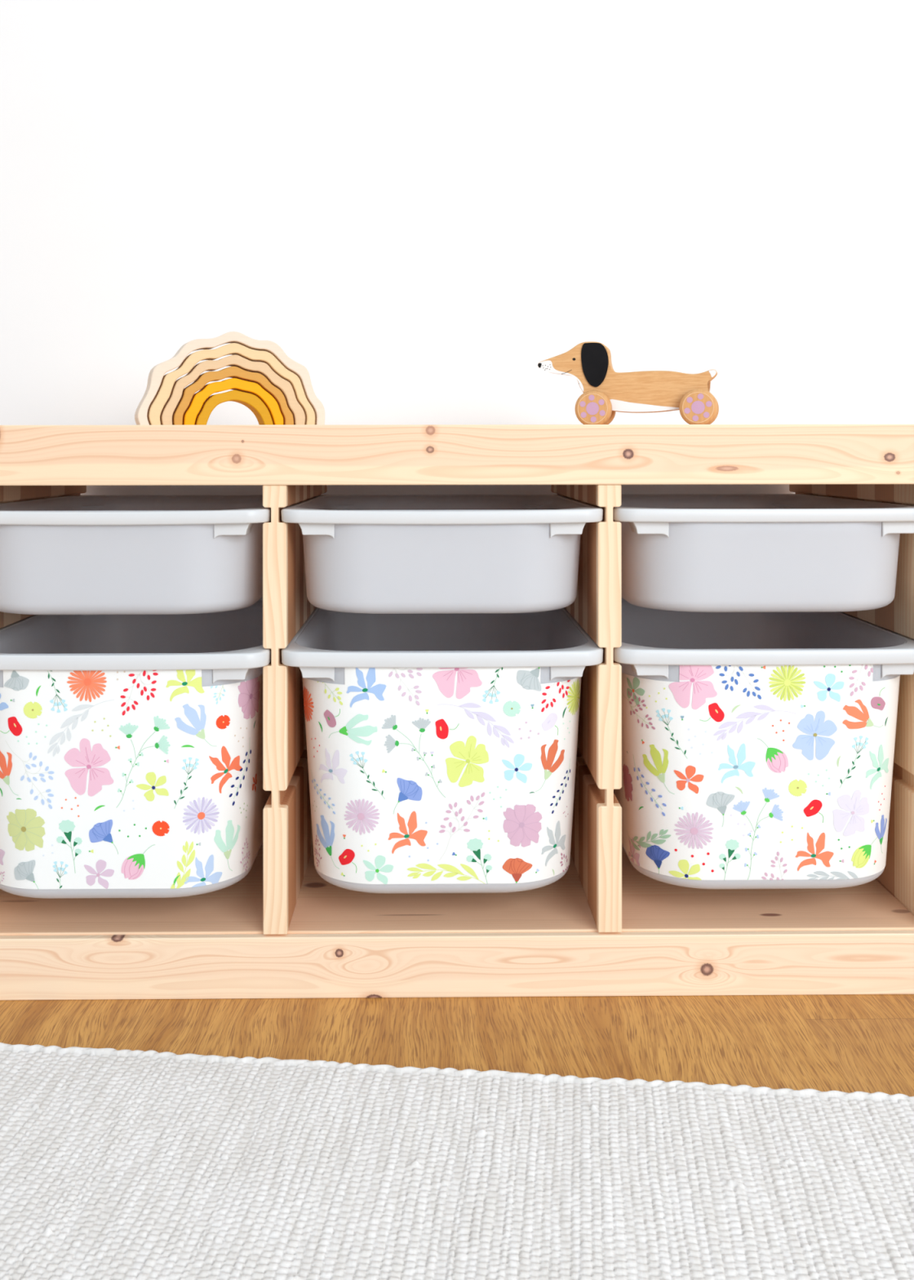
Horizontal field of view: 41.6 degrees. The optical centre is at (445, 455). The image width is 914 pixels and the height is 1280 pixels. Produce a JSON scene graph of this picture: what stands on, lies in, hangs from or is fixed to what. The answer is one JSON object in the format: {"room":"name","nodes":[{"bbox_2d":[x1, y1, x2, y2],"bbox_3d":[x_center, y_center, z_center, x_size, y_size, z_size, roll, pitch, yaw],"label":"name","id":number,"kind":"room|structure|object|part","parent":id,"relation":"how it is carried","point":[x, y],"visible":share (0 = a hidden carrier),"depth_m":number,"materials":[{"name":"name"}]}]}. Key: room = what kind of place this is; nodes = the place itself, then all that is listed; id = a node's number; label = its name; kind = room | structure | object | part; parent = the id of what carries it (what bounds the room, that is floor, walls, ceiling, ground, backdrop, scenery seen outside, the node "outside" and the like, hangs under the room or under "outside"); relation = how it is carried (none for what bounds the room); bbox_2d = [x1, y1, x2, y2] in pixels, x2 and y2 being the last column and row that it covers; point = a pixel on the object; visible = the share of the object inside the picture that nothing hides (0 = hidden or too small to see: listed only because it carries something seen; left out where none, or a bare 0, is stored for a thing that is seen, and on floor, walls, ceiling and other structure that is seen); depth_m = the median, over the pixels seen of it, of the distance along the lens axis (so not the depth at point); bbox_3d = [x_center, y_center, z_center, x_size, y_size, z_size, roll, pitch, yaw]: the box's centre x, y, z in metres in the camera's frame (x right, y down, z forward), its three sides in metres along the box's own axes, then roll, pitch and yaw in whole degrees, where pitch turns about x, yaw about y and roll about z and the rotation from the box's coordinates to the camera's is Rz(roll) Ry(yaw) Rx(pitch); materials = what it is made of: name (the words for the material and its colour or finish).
{"room":"child's playroom","nodes":[
{"label":"child's playroom","id":0,"kind":"room"},
{"bbox_2d":[0,0,913,599],"bbox_3d":[-0.010,-0.799,1.621,5.200,2.600,0.098,0,0,-1],"label":"wall","id":1,"kind":"structure","parent":0,"point":[425,205],"depth_m":1.57,"materials":[{"name":"paint"}]},
{"bbox_2d":[0,994,913,1096],"bbox_3d":[0.014,0.531,-0.210,5.200,0.060,3.760,0,0,-1],"label":"floor","id":2,"kind":"structure","parent":0,"point":[849,1043],"depth_m":1.04,"materials":[{"name":"brown wood"}]},
{"bbox_2d":[0,424,913,999],"bbox_3d":[-0.005,0.236,1.331,0.951,0.529,0.442,0,0,-1],"label":"frame","id":3,"kind":"object","parent":2,"relation":"on","point":[606,927],"visible":0.59,"depth_m":1.11,"materials":[{"name":"beige wood"}]},
{"bbox_3d":[-0.469,0.247,1.326,0.022,0.509,0.440,0,0,-1],"label":"panel","id":4,"kind":"part","parent":3,"relation":"part of","materials":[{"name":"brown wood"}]},
{"bbox_2d":[0,599,271,898],"bbox_3d":[-0.315,0.295,1.296,0.300,0.230,0.419,0,0,-1],"label":"storage box","id":5,"kind":"object","parent":3,"relation":"in","point":[131,745],"visible":0.94,"depth_m":1.10,"materials":[{"name":"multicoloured plastic"}]},
{"bbox_2d":[0,494,271,614],"bbox_3d":[-0.315,0.099,1.303,0.300,0.098,0.419,0,0,-1],"label":"tray","id":6,"kind":"object","parent":3,"relation":"in","point":[89,554],"visible":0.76,"depth_m":1.10,"materials":[{"name":"white plastic"}]},
{"bbox_2d":[134,331,324,425],"bbox_3d":[-0.221,-0.077,1.243,0.193,0.099,0.025,0,0,-22],"label":"arch","id":7,"kind":"object","parent":3,"relation":"on","point":[156,375],"visible":0.89,"depth_m":1.23,"materials":[{"name":"beige paint"}]},
{"bbox_2d":[146,342,315,425],"bbox_3d":[-0.221,-0.071,1.243,0.171,0.087,0.025,0,0,-22],"label":"arch","id":8,"kind":"object","parent":3,"relation":"on","point":[156,406],"visible":0.87,"depth_m":1.23,"materials":[{"name":"yellow paint"}]},
{"bbox_2d":[160,355,305,425],"bbox_3d":[-0.220,-0.065,1.243,0.148,0.075,0.025,0,0,-22],"label":"arch","id":9,"kind":"object","parent":3,"relation":"on","point":[299,415],"visible":0.8,"depth_m":1.23,"materials":[{"name":"beige paint"}]},
{"bbox_2d":[172,366,293,425],"bbox_3d":[-0.220,-0.059,1.243,0.124,0.063,0.025,0,0,-22],"label":"arch","id":10,"kind":"object","parent":3,"relation":"on","point":[188,393],"visible":0.83,"depth_m":1.23,"materials":[{"name":"paint"}]},
{"bbox_2d":[182,377,283,425],"bbox_3d":[-0.220,-0.053,1.243,0.102,0.051,0.025,0,0,-22],"label":"arch","id":11,"kind":"object","parent":3,"relation":"on","point":[189,416],"visible":0.88,"depth_m":1.23,"materials":[{"name":"yellow paint"}]},
{"bbox_2d":[194,390,273,425],"bbox_3d":[-0.220,-0.047,1.243,0.080,0.039,0.025,0,0,-22],"label":"arch","id":12,"kind":"object","parent":3,"relation":"on","point":[252,402],"visible":0.9,"depth_m":1.23,"materials":[{"name":"yellow paint"}]},
{"bbox_2d":[280,494,603,613],"bbox_3d":[-0.005,0.099,1.308,0.300,0.098,0.419,0,0,-1],"label":"tray","id":13,"kind":"object","parent":3,"relation":"in","point":[363,553],"visible":1,"depth_m":1.11,"materials":[{"name":"white plastic"}]},
{"bbox_2d":[281,607,603,893],"bbox_3d":[-0.005,0.295,1.308,0.300,0.230,0.419,0,0,-1],"label":"storage box","id":14,"kind":"object","parent":3,"relation":"in","point":[442,748],"visible":0.99,"depth_m":1.11,"materials":[{"name":"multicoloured plastic"}]},
{"bbox_3d":[-0.003,0.000,1.119,0.951,0.056,0.018,0,0,-1],"label":"rail","id":15,"kind":"part","parent":3,"relation":"part of","materials":[{"name":"brown wood"}]},
{"bbox_3d":[-0.002,0.473,1.115,0.951,0.057,0.010,0,0,-1],"label":"rail","id":16,"kind":"part","parent":3,"relation":"part of","materials":[{"name":"brown wood"}]},
{"bbox_2d":[537,341,719,424],"bbox_3d":[0.186,-0.072,1.228,0.182,0.088,0.047,0,0,15],"label":"dog","id":17,"kind":"object","parent":3,"relation":"on","point":[606,392],"visible":0.97,"depth_m":1.22},
{"bbox_2d":[613,597,913,888],"bbox_3d":[0.305,0.294,1.317,0.300,0.230,0.419,0,0,-1],"label":"storage box","id":18,"kind":"object","parent":3,"relation":"in","point":[758,748],"visible":0.96,"depth_m":1.12,"materials":[{"name":"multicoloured plastic"}]},
{"bbox_2d":[613,493,913,612],"bbox_3d":[0.305,0.098,1.315,0.300,0.098,0.419,0,0,-1],"label":"tray","id":19,"kind":"object","parent":3,"relation":"in","point":[694,553],"visible":0.82,"depth_m":1.12,"materials":[{"name":"white plastic"}]},
{"bbox_3d":[0.459,0.246,1.337,0.022,0.509,0.440,0,0,-1],"label":"panel","id":20,"kind":"part","parent":3,"relation":"part of","materials":[{"name":"brown wood"}]},
{"bbox_2d":[0,1042,913,1279],"bbox_3d":[-0.046,0.497,0.744,1.328,0.008,0.619,0,0,-1],"label":"woven rug","id":21,"kind":"object","parent":2,"relation":"on","point":[122,1164],"visible":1,"depth_m":0.83,"materials":[{"name":"fabric"}]}
]}

